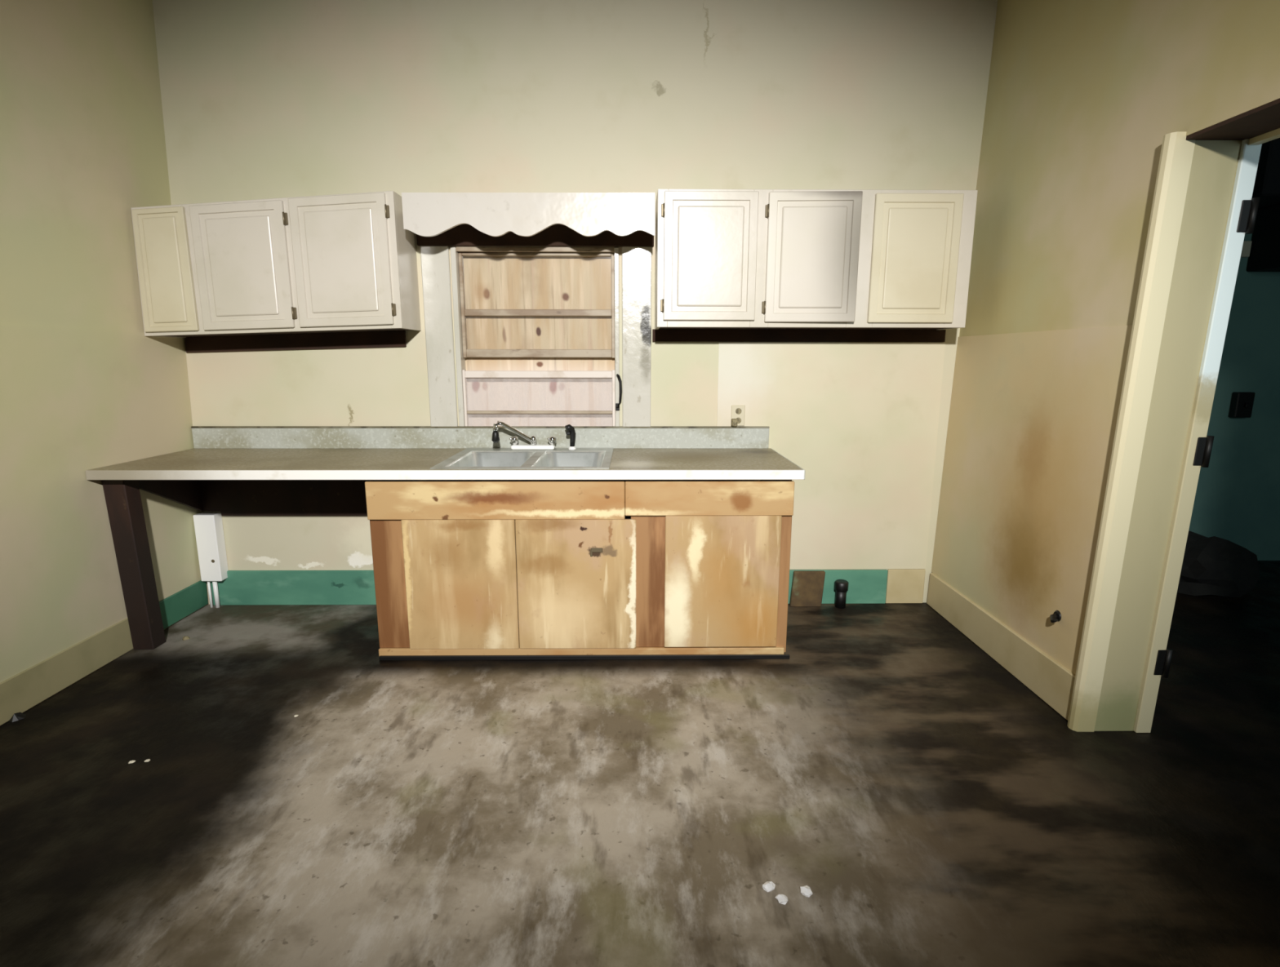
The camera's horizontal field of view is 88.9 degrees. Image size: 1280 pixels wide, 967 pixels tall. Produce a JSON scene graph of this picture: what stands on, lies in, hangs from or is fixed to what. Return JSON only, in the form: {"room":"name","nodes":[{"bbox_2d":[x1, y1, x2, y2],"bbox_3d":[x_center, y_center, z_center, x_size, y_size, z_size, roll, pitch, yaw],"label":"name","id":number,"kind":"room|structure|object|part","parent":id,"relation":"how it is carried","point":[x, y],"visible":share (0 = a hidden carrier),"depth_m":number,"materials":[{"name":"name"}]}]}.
{"room":"damaged room","nodes":[
{"label":"damaged room","id":0,"kind":"room"},
{"bbox_2d":[0,0,208,683],"bbox_3d":[-2.519,-0.350,0.507,0.316,3.300,6.340,0,11,-1],"label":"wall","id":1,"kind":"structure","parent":0,"point":[83,387],"depth_m":2.82,"materials":[{"name":"paint"}]},
{"bbox_3d":[-2.450,0.453,0.590,0.064,1.370,6.199,0,11,-1],"label":"wall panel","id":2,"kind":"part","parent":1,"relation":"part of","materials":[{"name":"paint"}]},
{"bbox_2d":[0,580,208,725],"bbox_3d":[-2.467,1.202,0.733,0.022,0.165,6.160,0,11,-1],"label":"baseboard","id":3,"kind":"structure","parent":1,"relation":"attached to","point":[27,689],"depth_m":2.89,"materials":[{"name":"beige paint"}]},
{"bbox_2d":[152,0,997,604],"bbox_3d":[-0.318,-0.932,3.572,4.900,3.300,0.146,0,11,-1],"label":"wall","id":4,"kind":"structure","parent":0,"point":[261,99],"depth_m":3.35,"materials":[{"name":"beige paint"}]},
{"bbox_2d":[130,191,421,352],"bbox_3d":[-1.811,-1.049,3.306,1.269,0.755,0.314,0,11,-1],"label":"upper cabinet","id":5,"kind":"object","parent":4,"relation":"attached to","point":[321,266],"visible":1,"depth_m":3.16,"materials":[{"name":"white paint"}]},
{"bbox_3d":[-2.296,-1.029,3.151,0.167,0.494,0.012,0,11,-1],"label":"panel","id":6,"kind":"part","parent":5,"relation":"part of","materials":[{"name":"paint"}]},
{"bbox_3d":[-2.298,-1.030,3.155,0.259,0.582,0.019,0,11,-1],"label":"door","id":7,"kind":"part","parent":5,"relation":"part of","materials":[{"name":"paint"}]},
{"bbox_3d":[-1.919,-1.049,3.155,0.440,0.603,0.019,0,11,-1],"label":"door","id":8,"kind":"part","parent":5,"relation":"part of","materials":[{"name":"white paint"}]},
{"bbox_3d":[-1.919,-1.047,3.152,0.308,0.469,0.012,0,11,-1],"label":"panel","id":9,"kind":"part","parent":5,"relation":"part of","materials":[{"name":"white paint"}]},
{"bbox_3d":[-1.851,-0.764,3.512,1.177,0.119,0.016,0,11,-1],"label":"hanging rail","id":10,"kind":"part","parent":5,"relation":"part of","materials":[{"name":"black wood"}]},
{"bbox_3d":[-1.441,-1.075,3.155,0.457,0.624,0.019,0,11,-1],"label":"door","id":11,"kind":"part","parent":5,"relation":"part of","materials":[{"name":"white paint"}]},
{"bbox_3d":[-1.441,-1.073,3.152,0.325,0.487,0.012,0,11,-1],"label":"panel","id":12,"kind":"part","parent":5,"relation":"part of","materials":[{"name":"white paint"}]},
{"bbox_2d":[191,428,768,448],"bbox_3d":[-0.872,-0.251,3.613,3.176,0.114,0.014,0,11,-1],"label":"backsplash","id":13,"kind":"structure","parent":4,"relation":"attached to","point":[203,438],"depth_m":3.61,"materials":[{"name":"laminate"}]},
{"bbox_2d":[416,223,653,426],"bbox_3d":[-0.548,-0.836,3.562,1.240,1.145,0.177,0,11,-1],"label":"window","id":14,"kind":"structure","parent":4,"relation":"in","point":[537,342],"depth_m":3.56,"materials":[{"name":"paint"}]},
{"bbox_3d":[-1.079,-0.758,3.519,0.147,0.995,0.020,0,11,-1],"label":"casing","id":15,"kind":"part","parent":14,"relation":"part of","materials":[{"name":"paint"}]},
{"bbox_3d":[-0.547,-1.318,3.417,1.240,0.144,0.022,0,11,-1],"label":"head casing","id":16,"kind":"part","parent":14,"relation":"part of","materials":[{"name":"wood"}]},
{"bbox_3d":[-0.553,-0.964,3.546,0.832,0.551,0.032,0,11,-1],"label":"sash","id":17,"kind":"part","parent":14,"relation":"part of","materials":[{"name":"paint"}]},
{"bbox_3d":[-0.552,-1.226,3.496,0.797,0.016,0.032,0,11,-1],"label":"rail","id":18,"kind":"part","parent":14,"relation":"part of","materials":[{"name":"paint"}]},
{"bbox_3d":[-0.554,-0.599,3.579,0.803,0.038,0.032,0,11,-1],"label":"meeting rail","id":19,"kind":"part","parent":14,"relation":"part of","materials":[{"name":"paint"}]},
{"bbox_3d":[-0.553,-0.459,3.606,0.832,0.332,0.032,0,11,-1],"label":"sash","id":20,"kind":"part","parent":14,"relation":"part of","materials":[{"name":"paint"}]},
{"bbox_3d":[-0.553,-0.717,3.593,0.797,0.044,0.032,0,11,-1],"label":"meeting rail","id":21,"kind":"part","parent":14,"relation":"part of","materials":[{"name":"paint"}]},
{"bbox_3d":[-0.018,-0.758,3.530,0.156,0.995,0.020,0,11,-1],"label":"casing","id":22,"kind":"part","parent":14,"relation":"part of","materials":[{"name":"paint"}]},
{"bbox_2d":[210,569,925,605],"bbox_3d":[-0.407,0.601,3.786,4.125,0.207,0.018,0,11,-1],"label":"baseboard","id":23,"kind":"structure","parent":4,"relation":"attached to","point":[241,588],"depth_m":3.77,"materials":[{"name":"teal paint"}]},
{"bbox_2d":[730,404,745,426],"bbox_3d":[0.542,-0.373,3.593,0.076,0.115,0.039,0,11,-1],"label":"wall outlet","id":24,"kind":"object","parent":4,"relation":"attached to","point":[738,411],"visible":1,"depth_m":3.60,"materials":[{"name":"beige plastic"}]},
{"bbox_2d":[735,408,741,414],"bbox_3d":[0.544,-0.399,3.600,0.034,0.034,0.004,0,11,-1],"label":"receptacle","id":25,"kind":"object","parent":24,"relation":"attached to","point":[738,411],"depth_m":3.60,"materials":[{"name":"beige plastic"}]},
{"bbox_2d":[736,417,741,423],"bbox_3d":[0.544,-0.348,3.610,0.034,0.034,0.004,0,11,-1],"label":"receptacle","id":26,"kind":"object","parent":24,"relation":"attached to","point":[739,420],"depth_m":3.61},
{"bbox_2d":[652,188,977,342],"bbox_3d":[0.862,-1.086,3.317,1.585,0.706,0.333,0,11,-1],"label":"upper cabinet","id":27,"kind":"object","parent":4,"relation":"attached to","point":[891,265],"visible":1,"depth_m":3.17,"materials":[{"name":"white paint"}]},
{"bbox_2d":[401,192,654,236],"bbox_3d":[-0.533,-1.294,3.142,1.207,0.201,0.019,0,11,-1],"label":"window valance","id":28,"kind":"object","parent":27,"relation":"attached to","point":[424,214],"visible":1,"depth_m":3.13,"materials":[{"name":"paint"}]},
{"bbox_3d":[0.341,-1.099,3.165,0.318,0.465,0.012,0,11,-1],"label":"panel","id":29,"kind":"part","parent":27,"relation":"part of","materials":[{"name":"white paint"}]},
{"bbox_3d":[0.341,-1.100,3.168,0.450,0.597,0.019,0,11,-1],"label":"door","id":30,"kind":"part","parent":27,"relation":"part of","materials":[{"name":"white paint"}]},
{"bbox_3d":[0.860,-0.800,3.533,1.585,0.065,0.016,0,11,-1],"label":"hanging rail","id":31,"kind":"part","parent":27,"relation":"part of","materials":[{"name":"black wood"}]},
{"bbox_3d":[0.836,-1.093,3.161,0.308,0.471,0.013,0,11,2],"label":"panel","id":32,"kind":"part","parent":27,"relation":"part of","materials":[{"name":"paint"}]},
{"bbox_3d":[0.836,-1.094,3.165,0.441,0.603,0.019,0,11,2],"label":"door","id":33,"kind":"part","parent":27,"relation":"part of","materials":[{"name":"paint"}]},
{"bbox_3d":[1.338,-1.093,3.180,0.420,0.601,0.019,0,11,-1],"label":"door","id":34,"kind":"part","parent":27,"relation":"part of","materials":[{"name":"paint"}]},
{"bbox_3d":[1.338,-1.092,3.176,0.288,0.469,0.012,0,11,-1],"label":"panel","id":35,"kind":"part","parent":27,"relation":"part of","materials":[{"name":"paint"}]},
{"bbox_3d":[1.043,-0.136,3.668,1.233,1.287,0.008,0,11,-1],"label":"wall panel","id":36,"kind":"part","parent":4,"relation":"part of","materials":[{"name":"beige paint"}]},
{"bbox_2d":[0,560,1279,966],"bbox_3d":[1.907,1.255,1.195,9.300,0.100,7.400,0,11,-1],"label":"floor","id":37,"kind":"structure","parent":0,"point":[933,809],"depth_m":2.09,"materials":[{"name":"grey concrete"}]},
{"bbox_2d":[8,712,26,722],"bbox_3d":[-2.469,0.919,2.587,0.045,0.027,0.053,8,14,37],"label":"scrap","id":38,"kind":"object","parent":37,"relation":"on","point":[19,716],"visible":1,"depth_m":2.58,"materials":[{"name":"black plastic"}]},
{"bbox_2d":[182,636,190,640],"bbox_3d":[-2.315,0.785,3.328,0.033,0.013,0.040,-9,14,-39],"label":"rubble piece","id":39,"kind":"object","parent":37,"relation":"on","point":[184,638],"visible":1,"depth_m":3.32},
{"bbox_2d":[192,512,228,608],"bbox_3d":[-2.423,0.440,3.704,0.116,0.550,0.077,0,11,-1],"label":"box","id":40,"kind":"object","parent":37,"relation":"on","point":[208,526],"visible":1,"depth_m":3.67,"materials":[{"name":"white paint"}]},
{"bbox_2d":[364,480,794,660],"bbox_3d":[-0.267,0.343,3.361,1.953,0.875,0.700,0,11,-1],"label":"base cabinet","id":41,"kind":"object","parent":37,"relation":"on","point":[698,570],"visible":0.98,"depth_m":3.03,"materials":[{"name":"brown wood"}]},
{"bbox_3d":[-1.230,0.329,3.373,0.018,0.855,0.650,0,11,-1],"label":"panel","id":42,"kind":"part","parent":41,"relation":"part of","materials":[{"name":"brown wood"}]},
{"bbox_2d":[85,426,805,649],"bbox_3d":[-0.874,0.262,3.345,3.224,1.038,0.735,0,11,-1],"label":"countertop","id":43,"kind":"structure","parent":41,"relation":"on","point":[229,470],"depth_m":3.38,"materials":[{"name":"laminate"}]},
{"bbox_3d":[-2.422,0.383,3.132,0.123,0.876,0.150,0,11,-1],"label":"leg","id":44,"kind":"part","parent":43,"relation":"part of","materials":[{"name":"brown wood"}]},
{"bbox_2d":[430,448,613,480],"bbox_3d":[-0.546,-0.045,3.297,0.807,0.180,0.677,0,11,-1],"label":"sink","id":45,"kind":"object","parent":43,"relation":"in","point":[468,458],"visible":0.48,"depth_m":3.48,"materials":[{"name":"metal"}]},
{"bbox_3d":[-0.724,-0.036,3.253,0.350,0.179,0.524,0,11,-1],"label":"bowl","id":46,"kind":"part","parent":45,"relation":"part of","materials":[{"name":"silver metal"}]},
{"bbox_3d":[-0.341,-0.037,3.257,0.323,0.179,0.524,0,11,-1],"label":"bowl","id":47,"kind":"part","parent":45,"relation":"part of","materials":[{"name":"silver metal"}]},
{"bbox_2d":[564,424,576,449],"bbox_3d":[-0.376,-0.253,3.536,0.044,0.138,0.067,7,13,33],"label":"sprayer","id":48,"kind":"object","parent":45,"relation":"on","point":[571,431],"visible":1,"depth_m":3.53,"materials":[{"name":"black plastic"}]},
{"bbox_2d":[491,421,556,449],"bbox_3d":[-0.628,-0.264,3.527,0.345,0.163,0.110,-3,11,-16],"label":"faucet","id":49,"kind":"object","parent":43,"relation":"on","point":[495,438],"visible":1,"depth_m":3.53,"materials":[{"name":"white metal"}]},
{"bbox_3d":[-0.682,-0.231,3.544,0.045,0.048,0.050,0,11,-1],"label":"handle","id":50,"kind":"part","parent":49,"relation":"part of","materials":[{"name":"silver metal"}]},
{"bbox_3d":[-0.670,-0.269,3.495,0.234,0.141,0.032,-5,12,-26],"label":"spout","id":51,"kind":"part","parent":49,"relation":"part of","materials":[{"name":"silver metal"}]},
{"bbox_3d":[-0.582,-0.198,3.554,0.236,0.024,0.052,0,11,-1],"label":"deck plate","id":52,"kind":"part","parent":49,"relation":"part of","materials":[{"name":"white plastic"}]},
{"bbox_3d":[-0.477,-0.231,3.546,0.045,0.048,0.050,0,11,-1],"label":"handle","id":53,"kind":"part","parent":49,"relation":"part of","materials":[{"name":"silver metal"}]},
{"bbox_3d":[-0.832,0.475,3.044,0.516,0.632,0.018,0,11,-1],"label":"door","id":54,"kind":"part","parent":41,"relation":"part of","materials":[{"name":"brown wood"}]},
{"bbox_3d":[-0.654,0.077,2.971,1.170,0.176,0.026,0,11,-1],"label":"rail","id":55,"kind":"part","parent":41,"relation":"part of","materials":[{"name":"brown wood"}]},
{"bbox_3d":[-0.294,0.474,3.049,0.553,0.630,0.020,0,11,-1],"label":"door","id":56,"kind":"part","parent":41,"relation":"part of","materials":[{"name":"brown wood"}]},
{"bbox_3d":[-0.276,0.803,3.116,1.929,0.038,0.020,0,11,-1],"label":"rail","id":57,"kind":"part","parent":41,"relation":"part of","materials":[{"name":"brown wood"}]},
{"bbox_3d":[0.317,0.068,2.980,0.769,0.159,0.024,0,11,-1],"label":"rail","id":58,"kind":"part","parent":41,"relation":"part of","materials":[{"name":"brown wood"}]},
{"bbox_3d":[0.383,0.463,3.054,0.534,0.642,0.018,0,11,-1],"label":"door","id":59,"kind":"part","parent":41,"relation":"part of","materials":[{"name":"brown wood"}]},
{"bbox_3d":[0.684,0.337,3.395,0.018,0.875,0.650,0,11,-1],"label":"panel","id":60,"kind":"part","parent":41,"relation":"part of","materials":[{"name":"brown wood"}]},
{"bbox_2d":[762,881,813,905],"bbox_3d":[0.395,1.090,1.744,0.130,0.014,0.073,0,11,-1],"label":"scrap","id":61,"kind":"object","parent":37,"relation":"on","point":[768,886],"visible":1,"depth_m":1.74,"materials":[{"name":"white"}]},
{"bbox_2d":[789,570,825,607],"bbox_3d":[0.966,0.608,3.767,0.199,0.205,0.044,0,11,-1],"label":"board","id":62,"kind":"object","parent":37,"relation":"on","point":[807,586],"visible":1,"depth_m":3.75,"materials":[{"name":"brown wood"}]},
{"bbox_2d":[834,579,848,608],"bbox_3d":[1.156,0.635,3.755,0.075,0.156,0.076,0,11,-1],"label":"pipe stub","id":63,"kind":"object","parent":37,"relation":"on","point":[841,586],"visible":1,"depth_m":3.73,"materials":[{"name":"black plastic"}]},
{"bbox_2d":[1177,530,1259,597],"bbox_3d":[3.489,0.476,4.121,0.654,0.338,0.556,0,11,-1],"label":"heap","id":64,"kind":"object","parent":37,"relation":"on","point":[1213,566],"visible":0.59,"depth_m":3.92,"materials":[{"name":"fabric"}]},
{"bbox_2d":[931,0,1279,675],"bbox_3d":[1.869,-0.353,0.552,0.284,3.300,6.340,0,11,-1],"label":"wall","id":65,"kind":"structure","parent":0,"point":[1083,96],"depth_m":2.71,"materials":[{"name":"paint"}]},
{"bbox_2d":[926,573,1075,720],"bbox_3d":[1.694,0.730,3.171,0.024,0.190,1.285,0,11,-1],"label":"baseboard","id":66,"kind":"structure","parent":65,"relation":"attached to","point":[1052,682],"depth_m":3.00,"materials":[{"name":"beige paint"}]},
{"bbox_3d":[1.726,-0.020,3.034,0.049,1.335,1.304,0,11,-1],"label":"wall panel","id":67,"kind":"part","parent":65,"relation":"part of","materials":[{"name":"paint"}]},
{"bbox_2d":[1049,610,1061,623],"bbox_3d":[1.696,0.545,2.663,0.069,0.051,0.044,-7,13,-32],"label":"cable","id":68,"kind":"object","parent":65,"relation":"attached to","point":[1056,616],"visible":1,"depth_m":2.66,"materials":[{"name":"black plastic"}]},
{"bbox_2d":[1066,98,1279,733],"bbox_3d":[1.846,-0.003,1.844,0.354,2.128,1.053,0,11,-1],"label":"door frame","id":69,"kind":"structure","parent":65,"relation":"in","point":[1203,208],"depth_m":2.28,"materials":[{"name":"paint"}]},
{"bbox_3d":[1.731,-0.097,2.333,0.133,2.128,0.054,0,11,-1],"label":"casing","id":70,"kind":"part","parent":69,"relation":"part of","materials":[{"name":"beige wood"}]},
{"bbox_2d":[1188,208,1279,560],"bbox_3d":[4.218,-1.086,4.412,4.610,3.300,0.150,0,11,-1],"label":"wall","id":71,"kind":"structure","parent":0,"point":[1237,500],"depth_m":4.48,"materials":[{"name":"teal paint"}]},
{"bbox_2d":[1228,391,1255,417],"bbox_3d":[4.066,-0.530,4.403,0.115,0.170,0.072,0,11,-1],"label":"switch box","id":72,"kind":"object","parent":71,"relation":"attached to","point":[1242,402],"visible":1,"depth_m":4.39,"materials":[{"name":"black plastic"}]},
{"bbox_2d":[1240,137,1279,271],"bbox_3d":[4.402,-1.909,4.002,1.450,1.130,0.349,0,11,-1],"label":"upper cabinet","id":73,"kind":"object","parent":71,"relation":"attached to","point":[1264,254],"visible":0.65,"depth_m":4.07,"materials":[{"name":"black paint"}]}
]}

